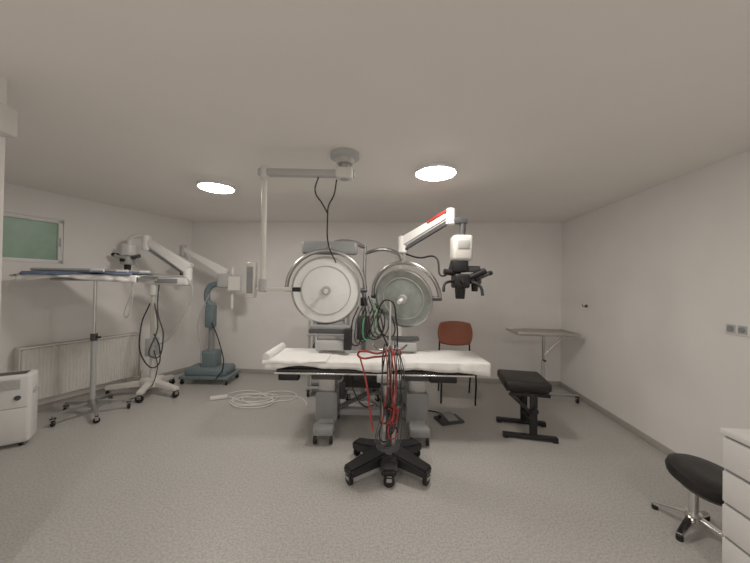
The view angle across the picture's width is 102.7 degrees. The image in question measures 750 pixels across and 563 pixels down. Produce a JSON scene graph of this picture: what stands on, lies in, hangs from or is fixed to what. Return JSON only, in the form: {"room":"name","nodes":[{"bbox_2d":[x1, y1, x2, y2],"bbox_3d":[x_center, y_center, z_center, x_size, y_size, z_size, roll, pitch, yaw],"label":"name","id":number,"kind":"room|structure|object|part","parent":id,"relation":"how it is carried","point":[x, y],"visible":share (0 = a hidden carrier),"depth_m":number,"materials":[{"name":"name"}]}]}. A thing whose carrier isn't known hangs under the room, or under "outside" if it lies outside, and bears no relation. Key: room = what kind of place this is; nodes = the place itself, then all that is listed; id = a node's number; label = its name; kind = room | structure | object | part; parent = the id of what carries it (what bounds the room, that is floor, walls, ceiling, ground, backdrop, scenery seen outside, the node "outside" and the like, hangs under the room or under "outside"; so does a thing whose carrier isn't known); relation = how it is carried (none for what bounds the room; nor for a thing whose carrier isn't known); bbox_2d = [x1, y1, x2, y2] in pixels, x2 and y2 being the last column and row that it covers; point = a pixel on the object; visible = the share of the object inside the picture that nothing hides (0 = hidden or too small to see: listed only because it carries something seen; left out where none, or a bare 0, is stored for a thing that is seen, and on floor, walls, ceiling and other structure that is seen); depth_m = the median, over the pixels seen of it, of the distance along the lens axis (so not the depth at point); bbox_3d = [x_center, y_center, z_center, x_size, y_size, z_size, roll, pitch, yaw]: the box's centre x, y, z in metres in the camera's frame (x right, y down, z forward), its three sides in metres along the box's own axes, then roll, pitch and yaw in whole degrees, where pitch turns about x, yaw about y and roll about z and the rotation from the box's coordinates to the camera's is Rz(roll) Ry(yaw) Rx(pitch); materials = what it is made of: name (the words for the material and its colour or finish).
{"room":"operating room","nodes":[
{"label":"operating room","id":0,"kind":"room"},
{"bbox_2d":[0,75,6,312],"bbox_3d":[-1.919,0.223,-0.007,0.120,2.500,2.990,1,-1,0],"label":"wall","id":1,"kind":"structure","parent":0,"point":[3,81],"depth_m":1.49,"materials":[{"name":"paint"}]},
{"bbox_2d":[0,102,17,136],"bbox_3d":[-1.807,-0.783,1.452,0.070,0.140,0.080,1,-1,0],"label":"air conditioner","id":2,"kind":"object","parent":1,"relation":"attached to","point":[8,115],"visible":1,"depth_m":1.45,"materials":[{"name":"beige plastic"}]},
{"bbox_2d":[0,183,191,404],"bbox_3d":[-3.900,0.217,3.291,0.120,2.500,3.855,1,-1,23],"label":"wall","id":3,"kind":"structure","parent":0,"point":[39,311],"depth_m":3.80,"materials":[{"name":"paint"}]},
{"bbox_2d":[2,257,62,263],"bbox_3d":[-3.863,-0.235,3.312,0.060,0.044,0.596,1,-1,23],"label":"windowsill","id":4,"kind":"structure","parent":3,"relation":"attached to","point":[13,259],"depth_m":3.33,"materials":[{"name":"white plastic"}]},
{"bbox_2d":[2,216,56,259],"bbox_3d":[-3.868,-0.473,3.318,0.012,0.440,0.516,1,-1,23],"label":"pane","id":5,"kind":"object","parent":4,"relation":"attached to","point":[22,238],"visible":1,"depth_m":3.34,"materials":[{"name":"green glass"}]},
{"bbox_2d":[3,211,62,223],"bbox_3d":[-3.855,-0.711,3.316,0.060,0.044,0.596,1,-1,23],"label":"rail","id":6,"kind":"object","parent":3,"relation":"attached to","point":[8,214],"visible":0.74,"depth_m":3.33,"materials":[{"name":"white plastic"}]},
{"bbox_2d":[56,220,63,263],"bbox_3d":[-3.753,-0.468,3.569,0.060,0.520,0.044,1,-1,23],"label":"window frame","id":7,"kind":"structure","parent":3,"relation":"attached to","point":[59,255],"depth_m":3.55,"materials":[{"name":"white plastic"}]},
{"bbox_2d":[14,332,142,399],"bbox_3d":[-3.577,1.096,3.744,0.115,0.762,1.220,1,-1,23],"label":"radiator","id":8,"kind":"object","parent":3,"relation":"attached to","point":[62,367],"visible":0.82,"depth_m":3.60,"materials":[{"name":"beige metal"}]},
{"bbox_2d":[14,332,138,349],"bbox_3d":[-3.580,0.726,3.724,0.115,0.020,1.170,1,-1,23],"label":"grille","id":9,"kind":"object","parent":8,"relation":"attached to","point":[128,335],"depth_m":3.58,"materials":[{"name":"white metal"}]},
{"bbox_2d":[37,367,186,411],"bbox_3d":[-3.859,1.432,3.254,0.014,0.070,3.840,1,-1,23],"label":"baseboard","id":10,"kind":"structure","parent":3,"relation":"attached to","point":[53,404],"depth_m":3.71,"materials":[{"name":"grey plastic"}]},
{"bbox_2d":[245,147,358,297],"bbox_3d":[-0.555,-0.425,2.490,0.850,1.115,0.613,1,0,0],"label":"ceiling-mounted arm","id":11,"kind":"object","parent":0,"point":[344,157],"depth_m":2.27},
{"bbox_2d":[0,372,721,562],"bbox_3d":[-0.852,1.557,1.786,7.850,0.100,7.000,1,-1,0],"label":"floor","id":12,"kind":"structure","parent":0,"point":[190,477],"depth_m":2.21,"materials":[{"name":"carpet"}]},
{"bbox_2d":[0,369,40,445],"bbox_3d":[-3.315,1.150,2.696,0.412,0.643,0.228,1,-1,-36],"label":"dehumidifier","id":13,"kind":"object","parent":12,"relation":"on","point":[18,389],"visible":1,"depth_m":2.67,"materials":[{"name":"white plastic"}]},
{"bbox_3d":[-3.270,1.272,2.601,0.340,0.280,0.012,1,-1,-36],"label":"tank","id":14,"kind":"part","parent":13,"relation":"part of","materials":[{"name":"white plastic"}]},
{"bbox_3d":[-3.319,0.834,2.684,0.300,0.010,0.130,1,-1,-36],"label":"control panel","id":15,"kind":"part","parent":13,"relation":"part of","materials":[{"name":"grey plastic"}]},
{"bbox_2d":[9,268,158,426],"bbox_3d":[-3.212,0.669,3.367,1.196,1.621,0.649,1,-1,-14],"label":"table","id":16,"kind":"object","parent":12,"relation":"on","point":[59,274],"visible":1,"depth_m":3.26,"materials":[{"name":"metal"}]},
{"bbox_3d":[-3.218,1.354,3.196,0.040,0.060,0.332,1,-1,23],"label":"leg","id":17,"kind":"part","parent":16,"relation":"part of","materials":[{"name":"metal"}]},
{"bbox_3d":[-3.318,1.353,3.362,0.332,0.060,0.040,1,-1,5],"label":"leg","id":18,"kind":"part","parent":16,"relation":"part of","materials":[{"name":"metal"}]},
{"bbox_2d":[13,274,158,281],"bbox_3d":[-3.149,-0.036,3.355,1.168,0.063,0.702,1,0,0],"label":"tray","id":19,"kind":"object","parent":16,"relation":"on","point":[59,277],"depth_m":3.18,"materials":[{"name":"metal"}]},
{"bbox_2d":[19,271,152,275],"bbox_3d":[-3.148,-0.079,3.355,0.960,0.052,0.521,1,-1,-14],"label":"drape","id":20,"kind":"object","parent":16,"relation":"hanging from","point":[23,273],"depth_m":3.16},
{"bbox_3d":[-3.030,1.357,3.240,0.332,0.060,0.040,1,-1,41],"label":"leg","id":21,"kind":"part","parent":16,"relation":"part of","materials":[{"name":"metal"}]},
{"bbox_3d":[-3.194,1.357,3.507,0.040,0.060,0.332,1,-1,-14],"label":"leg","id":22,"kind":"part","parent":16,"relation":"part of","materials":[{"name":"metal"}]},
{"bbox_3d":[-3.013,1.359,3.433,0.332,0.060,0.040,1,-1,-31],"label":"leg","id":23,"kind":"part","parent":16,"relation":"part of","materials":[{"name":"metal"}]},
{"bbox_3d":[-2.672,0.180,3.258,0.124,0.425,0.058,1,-1,27],"label":"hanging cord","id":24,"kind":"part","parent":16,"relation":"part of","materials":[{"name":"grey plastic"}]},
{"bbox_2d":[105,234,193,402],"bbox_3d":[-2.950,0.429,3.954,0.916,2.121,0.687,1,-1,-36],"label":"microscope","id":25,"kind":"object","parent":12,"relation":"on","point":[129,250],"visible":0.97,"depth_m":3.95,"materials":[{"name":"white plastic"}]},
{"bbox_3d":[-3.208,1.344,3.923,0.503,0.096,0.100,1,-1,-20],"label":"leg","id":26,"kind":"part","parent":25,"relation":"part of","materials":[{"name":"white metal"}]},
{"bbox_3d":[-2.928,1.348,3.835,0.099,0.096,0.364,1,-1,-15],"label":"leg","id":27,"kind":"part","parent":25,"relation":"part of","materials":[{"name":"white metal"}]},
{"bbox_3d":[-2.776,-0.258,4.007,0.511,0.358,0.030,1,-1,-3],"label":"parallel rod","id":28,"kind":"part","parent":25,"relation":"part of","materials":[{"name":"grey paint"}]},
{"bbox_3d":[-2.750,-0.007,3.948,0.300,0.060,0.006,1,0,0],"label":"control panel","id":29,"kind":"part","parent":25,"relation":"part of","materials":[{"name":"grey paint"}]},
{"bbox_3d":[-2.759,1.351,3.929,0.463,0.096,0.099,1,-1,20],"label":"leg","id":30,"kind":"part","parent":25,"relation":"part of","materials":[{"name":"white metal"}]},
{"bbox_3d":[-2.955,1.350,4.184,0.099,0.095,0.361,1,-1,6],"label":"leg","id":31,"kind":"part","parent":25,"relation":"part of","materials":[{"name":"white metal"}]},
{"bbox_3d":[-2.751,-0.340,4.008,0.619,0.453,0.109,1,-1,-3],"label":"balance arm","id":32,"kind":"part","parent":25,"relation":"part of","materials":[{"name":"white metal"}]},
{"bbox_2d":[178,245,241,384],"bbox_3d":[-2.533,0.481,4.527,1.048,2.040,0.458,1,-1,0],"label":"microscope","id":33,"kind":"object","parent":12,"relation":"on","point":[210,367],"visible":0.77,"depth_m":4.47,"materials":[{"name":"teal metal"}]},
{"bbox_3d":[-2.547,-0.284,4.528,0.680,0.438,0.099,1,-1,-4],"label":"balance arm","id":34,"kind":"part","parent":33,"relation":"part of","materials":[{"name":"white metal"}]},
{"bbox_3d":[-2.162,0.098,4.549,0.040,0.620,0.040,1,0,0],"label":"counter post","id":35,"kind":"part","parent":33,"relation":"part of","materials":[{"name":"white metal"}]},
{"bbox_3d":[-2.101,0.028,4.473,0.170,0.200,0.004,1,0,0],"label":"screen glass","id":36,"kind":"part","parent":33,"relation":"part of","materials":[{"name":"beige ceramic"}]},
{"bbox_2d":[210,390,306,408],"bbox_3d":[-1.458,1.493,3.838,1.275,0.047,0.562,1,-1,0],"label":"cable","id":37,"kind":"object","parent":12,"relation":"on","point":[266,394],"visible":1,"depth_m":3.83,"materials":[{"name":"white plastic"}]},
{"bbox_2d":[306,315,349,396],"bbox_3d":[-0.637,0.957,4.192,0.560,1.150,0.480,1,-1,-3],"label":"equipment cart","id":38,"kind":"object","parent":12,"relation":"on","point":[311,384],"visible":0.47,"depth_m":3.97,"materials":[{"name":"grey metal"}]},
{"bbox_2d":[307,333,343,335],"bbox_3d":[-0.632,0.712,4.194,0.560,0.025,0.460,1,0,-3],"label":"shelf","id":39,"kind":"object","parent":38,"relation":"attached to","point":[309,334],"depth_m":3.97,"materials":[{"name":"grey plastic"}]},
{"bbox_2d":[306,378,347,388],"bbox_3d":[-0.645,1.412,4.188,0.560,0.025,0.460,1,0,-3],"label":"shelf","id":40,"kind":"object","parent":38,"relation":"attached to","point":[311,386],"depth_m":3.98,"materials":[{"name":"grey plastic"}]},
{"bbox_3d":[-0.633,1.310,3.984,0.420,0.075,0.012,1,0,-3],"label":"drawer","id":41,"kind":"part","parent":38,"relation":"part of","materials":[{"name":"grey plastic"}]},
{"bbox_2d":[285,239,441,406],"bbox_3d":[-0.154,0.520,3.449,1.677,2.023,0.851,1,-1,0],"label":"light","id":42,"kind":"object","parent":12,"relation":"on","point":[330,292],"visible":0.91,"depth_m":3.25,"materials":[{"name":"grey paint"}]},
{"bbox_3d":[-0.338,-0.405,3.485,0.573,0.179,0.080,1,-1,-43],"label":"arm","id":43,"kind":"part","parent":42,"relation":"part of","materials":[{"name":"metal"}]},
{"bbox_3d":[-0.249,1.395,3.743,0.272,0.060,0.060,0,-1,45],"label":"leg","id":44,"kind":"part","parent":42,"relation":"part of","materials":[{"name":"grey paint"}]},
{"bbox_3d":[-0.059,1.397,3.553,0.272,0.060,0.060,0,-1,45],"label":"leg","id":45,"kind":"part","parent":42,"relation":"part of","materials":[{"name":"grey paint"}]},
{"bbox_2d":[262,324,490,445],"bbox_3d":[0.005,1.003,3.091,2.155,1.060,0.660,1,-1,0],"label":"table","id":46,"kind":"object","parent":12,"relation":"on","point":[330,359],"visible":0.94,"depth_m":2.94,"materials":[{"name":"white"}]},
{"bbox_3d":[-0.127,0.981,3.042,0.360,0.140,0.200,1,0,0],"label":"drive motor","id":47,"kind":"part","parent":46,"relation":"part of","materials":[{"name":"black metal"}]},
{"bbox_3d":[-0.054,0.822,3.093,0.980,0.080,0.480,1,0,0],"label":"mattress","id":48,"kind":"part","parent":46,"relation":"part of","materials":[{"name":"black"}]},
{"bbox_3d":[-0.005,0.886,2.857,1.900,0.024,0.024,1,0,0],"label":"rail","id":49,"kind":"part","parent":46,"relation":"part of","materials":[{"name":"silver metal"}]},
{"bbox_3d":[-0.005,0.888,3.092,1.900,0.050,0.400,1,0,0],"label":"frame","id":50,"kind":"part","parent":46,"relation":"part of","materials":[{"name":"grey plastic"}]},
{"bbox_2d":[344,299,431,487],"bbox_3d":[0.104,0.836,2.451,0.675,1.387,0.503,1,-1,0],"label":"stand","id":51,"kind":"object","parent":12,"relation":"on","point":[387,453],"visible":1,"depth_m":2.33,"materials":[{"name":"black plastic"}]},
{"bbox_3d":[-0.031,1.395,2.547,0.348,0.128,0.168,1,-1,36],"label":"leg","id":52,"kind":"part","parent":51,"relation":"part of","materials":[{"name":"black plastic"}]},
{"bbox_3d":[-0.051,1.393,2.343,0.387,0.128,0.168,1,-1,-34],"label":"leg","id":53,"kind":"part","parent":51,"relation":"part of","materials":[{"name":"black plastic"}]},
{"bbox_3d":[0.106,1.396,2.334,0.167,0.125,0.244,1,0,0],"label":"leg","id":54,"kind":"part","parent":51,"relation":"part of","materials":[{"name":"black plastic"}]},
{"bbox_2d":[377,374,400,382],"bbox_3d":[0.116,0.789,2.443,0.200,0.030,0.140,1,0,0],"label":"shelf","id":55,"kind":"object","parent":51,"relation":"attached to","point":[378,375],"depth_m":2.39,"materials":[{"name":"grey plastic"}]},
{"bbox_3d":[0.242,1.400,2.547,0.348,0.128,0.168,1,-1,-36],"label":"leg","id":56,"kind":"part","parent":51,"relation":"part of","materials":[{"name":"black plastic"}]},
{"bbox_3d":[0.254,1.398,2.348,0.368,0.128,0.168,1,-1,34],"label":"leg","id":57,"kind":"part","parent":51,"relation":"part of","materials":[{"name":"black plastic"}]},
{"bbox_2d":[391,208,492,396],"bbox_3d":[0.568,0.416,3.484,0.692,2.260,1.661,1,-1,-23],"label":"microscope","id":58,"kind":"object","parent":12,"relation":"on","point":[461,245],"visible":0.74,"depth_m":2.91,"materials":[{"name":"grey paint"}]},
{"bbox_3d":[0.522,-0.539,3.172,0.090,0.305,0.619,1,-1,-44],"label":"spring arm","id":59,"kind":"part","parent":58,"relation":"part of","materials":[{"name":"white metal"}]},
{"bbox_3d":[0.528,-0.467,3.149,0.030,0.243,0.551,1,-1,-44],"label":"parallel rod","id":60,"kind":"part","parent":58,"relation":"part of","materials":[{"name":"grey plastic"}]},
{"bbox_3d":[0.688,0.040,2.843,0.152,0.119,0.040,1,-1,-36],"label":"handle","id":61,"kind":"part","parent":58,"relation":"part of","materials":[{"name":"plastic"}]},
{"bbox_3d":[0.859,-0.523,2.945,0.060,0.180,0.060,1,0,0],"label":"drop stem","id":62,"kind":"part","parent":58,"relation":"part of","materials":[{"name":"grey plastic"}]},
{"bbox_3d":[0.830,-0.005,2.811,0.058,0.058,0.058,1,0,0],"label":"scope knob","id":63,"kind":"part","parent":58,"relation":"part of","materials":[{"name":"black plastic"}]},
{"bbox_3d":[0.963,0.060,2.834,0.047,0.148,0.153,1,-1,-42],"label":"handle","id":64,"kind":"part","parent":58,"relation":"part of","materials":[{"name":"plastic"}]},
{"bbox_2d":[428,410,464,425],"bbox_3d":[0.683,1.511,3.496,0.331,0.076,0.715,1,-1,-42],"label":"foot pedal","id":65,"kind":"object","parent":12,"relation":"on","point":[446,418],"visible":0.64,"depth_m":3.30,"materials":[{"name":"grey plastic"}]},
{"bbox_3d":[0.827,1.495,3.328,0.120,0.015,0.160,1,10,-17],"label":"plate","id":66,"kind":"part","parent":65,"relation":"part of","materials":[{"name":"grey paint"}]},
{"bbox_2d":[438,321,476,405],"bbox_3d":[1.081,1.051,3.986,0.473,1.001,0.511,1,-1,8],"label":"chair","id":67,"kind":"object","parent":12,"relation":"on","point":[455,333],"visible":0.49,"depth_m":4.16,"materials":[{"name":"red fabric"}]},
{"bbox_3d":[0.877,1.125,4.014,0.034,0.840,0.509,1,-1,8],"label":"frame","id":68,"kind":"part","parent":67,"relation":"part of","materials":[{"name":"metal"}]},
{"bbox_3d":[1.113,0.720,4.176,0.473,0.340,0.079,1,-7,8],"label":"backrest","id":69,"kind":"part","parent":67,"relation":"part of","materials":[{"name":"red fabric"}]},
{"bbox_3d":[1.283,1.132,3.957,0.034,0.840,0.509,1,-1,8],"label":"frame","id":70,"kind":"part","parent":67,"relation":"part of","materials":[{"name":"black metal"}]},
{"bbox_2d":[496,369,558,443],"bbox_3d":[1.566,1.272,3.119,0.500,0.578,0.460,1,-1,12],"label":"bench","id":71,"kind":"object","parent":12,"relation":"on","point":[521,385],"visible":1,"depth_m":2.96,"materials":[{"name":"black leather"}]},
{"bbox_3d":[1.632,1.323,3.289,0.065,0.420,0.045,1,-1,12],"label":"post","id":72,"kind":"part","parent":71,"relation":"part of","materials":[{"name":"black metal"}]},
{"bbox_2d":[497,369,551,392],"bbox_3d":[1.543,1.030,3.138,0.430,0.095,0.440,1,-1,12],"label":"seat cushion","id":73,"kind":"object","parent":71,"relation":"on","point":[512,380],"depth_m":2.97,"materials":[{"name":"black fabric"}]},
{"bbox_3d":[1.535,1.119,2.964,0.360,0.030,0.040,1,-1,12],"label":"arm","id":74,"kind":"part","parent":71,"relation":"part of","materials":[{"name":"black metal"}]},
{"bbox_3d":[1.561,1.319,2.956,0.065,0.420,0.045,1,-1,12],"label":"post","id":75,"kind":"part","parent":71,"relation":"part of","materials":[{"name":"black metal"}]},
{"bbox_3d":[1.553,1.259,2.913,0.060,0.060,0.050,1,-1,12],"label":"adjust knob","id":76,"kind":"part","parent":71,"relation":"part of","materials":[{"name":"black rubber"}]},
{"bbox_2d":[506,328,580,402],"bbox_3d":[2.290,1.131,4.132,0.802,0.903,0.441,1,-1,4],"label":"table","id":77,"kind":"object","parent":12,"relation":"on","point":[561,333],"visible":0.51,"depth_m":4.11,"materials":[{"name":"silver metal"}]},
{"bbox_3d":[2.321,1.093,4.140,0.036,0.740,0.036,1,0,4],"label":"post","id":78,"kind":"part","parent":77,"relation":"part of","materials":[{"name":"metal"}]},
{"bbox_2d":[507,329,580,336],"bbox_3d":[2.298,0.707,4.145,0.800,0.018,0.420,1,0,4],"label":"tray","id":79,"kind":"object","parent":77,"relation":"on","point":[521,332],"depth_m":4.06,"materials":[{"name":"silver metal"}]},
{"bbox_3d":[2.308,0.723,4.144,0.733,0.017,0.313,1,0,4],"label":"support frame","id":80,"kind":"part","parent":77,"relation":"part of","materials":[{"name":"silver metal"}]},
{"bbox_2d":[651,453,724,541],"bbox_3d":[2.037,1.347,1.838,0.396,0.422,0.389,1,-1,19],"label":"stool","id":81,"kind":"object","parent":12,"relation":"on","point":[703,478],"visible":0.8,"depth_m":1.84,"materials":[{"name":"black leather"}]},
{"bbox_3d":[1.961,1.495,1.977,0.045,0.072,0.204,1,-1,-26],"label":"leg","id":82,"kind":"part","parent":81,"relation":"part of","materials":[{"name":"silver metal"}]},
{"bbox_3d":[1.915,1.494,1.844,0.204,0.072,0.045,1,-1,-26],"label":"leg","id":83,"kind":"part","parent":81,"relation":"part of","materials":[{"name":"silver metal"}]},
{"bbox_3d":[2.043,1.213,1.838,0.392,0.100,0.392,4,8,-17],"label":"seat","id":84,"kind":"part","parent":81,"relation":"part of","materials":[{"name":"black leather"}]},
{"bbox_3d":[2.094,1.497,1.931,0.204,0.072,0.045,1,-1,-26],"label":"leg","id":85,"kind":"part","parent":81,"relation":"part of","materials":[{"name":"silver metal"}]},
{"bbox_3d":[2.047,1.495,1.798,0.045,0.072,0.204,1,-1,-26],"label":"leg","id":86,"kind":"part","parent":81,"relation":"part of","materials":[{"name":"silver metal"}]},
{"bbox_2d":[720,427,749,562],"bbox_3d":[2.030,1.162,1.156,0.501,0.780,0.820,1,-1,5],"label":"dresser","id":87,"kind":"object","parent":12,"relation":"on","point":[736,441],"visible":1,"depth_m":1.51,"materials":[{"name":"white wood"}]},
{"bbox_3d":[1.788,1.235,1.177,0.018,0.155,0.785,1,-1,5],"label":"drawer","id":88,"kind":"part","parent":87,"relation":"part of","materials":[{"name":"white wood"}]},
{"bbox_3d":[1.785,1.408,1.176,0.018,0.155,0.785,1,-1,5],"label":"drawer","id":89,"kind":"part","parent":87,"relation":"part of","materials":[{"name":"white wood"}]},
{"bbox_3d":[1.794,0.889,1.180,0.018,0.155,0.785,1,-1,5],"label":"drawer","id":90,"kind":"part","parent":87,"relation":"part of","materials":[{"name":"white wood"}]},
{"bbox_3d":[1.791,1.062,1.179,0.018,0.155,0.785,1,-1,5],"label":"drawer","id":91,"kind":"part","parent":87,"relation":"part of","materials":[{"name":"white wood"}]},
{"bbox_2d":[0,0,749,222],"bbox_3d":[-0.807,-1.042,1.809,7.850,0.100,7.000,1,-1,0],"label":"ceiling","id":92,"kind":"structure","parent":0,"point":[545,111],"depth_m":1.61,"materials":[{"name":"paint"}]},
{"bbox_2d":[196,179,235,193],"bbox_3d":[-1.643,-0.974,3.108,0.364,0.044,0.364,1,0,0],"label":"ceiling light","id":93,"kind":"object","parent":92,"relation":"attached to","point":[215,186],"depth_m":3.03,"materials":[{"name":"white plastic"}]},
{"bbox_2d":[415,162,457,180],"bbox_3d":[0.526,-0.940,2.598,0.364,0.044,0.364,1,0,0],"label":"ceiling light","id":94,"kind":"object","parent":92,"relation":"attached to","point":[433,171],"depth_m":2.52,"materials":[{"name":"white plastic"}]},
{"bbox_2d":[189,222,561,380],"bbox_3d":[-0.121,0.297,4.882,5.977,2.500,0.120,1,-1,4],"label":"wall","id":95,"kind":"structure","parent":0,"point":[523,290],"depth_m":4.79,"materials":[{"name":"paint"}]},
{"bbox_2d":[189,366,559,385],"bbox_3d":[-0.147,1.511,4.805,5.962,0.070,0.013,1,-1,4],"label":"baseboard","id":96,"kind":"structure","parent":95,"relation":"attached to","point":[256,371],"depth_m":4.68,"materials":[{"name":"grey plastic"}]},
{"bbox_2d":[560,150,749,467],"bbox_3d":[2.630,0.315,1.542,0.120,2.500,6.127,1,-1,5],"label":"wall","id":97,"kind":"structure","parent":0,"point":[660,271],"depth_m":2.74,"materials":[{"name":"paint"}]},
{"bbox_2d":[560,382,675,455],"bbox_3d":[2.542,1.529,1.538,0.014,0.070,6.112,1,-1,5],"label":"baseboard","id":98,"kind":"structure","parent":97,"relation":"attached to","point":[637,432],"depth_m":3.25,"materials":[{"name":"grey plastic"}]},
{"bbox_2d":[725,322,749,336],"bbox_3d":[2.614,0.346,2.168,0.026,0.085,0.160,1,-1,5],"label":"wall socket","id":99,"kind":"object","parent":97,"relation":"attached to","point":[730,328],"visible":1,"depth_m":2.16,"materials":[{"name":"white plastic"}]},
{"bbox_2d":[726,326,733,330],"bbox_3d":[2.611,0.346,2.207,0.012,0.040,0.040,1,-1,5],"label":"outlet","id":100,"kind":"object","parent":99,"relation":"attached to","point":[728,328],"depth_m":2.20,"materials":[{"name":"grey paint"}]},
{"bbox_2d":[738,327,745,332],"bbox_3d":[2.604,0.345,2.131,0.012,0.040,0.040,1,-1,5],"label":"outlet","id":101,"kind":"object","parent":99,"relation":"attached to","point":[740,329],"depth_m":2.13,"materials":[{"name":"grey paint"}]}
]}

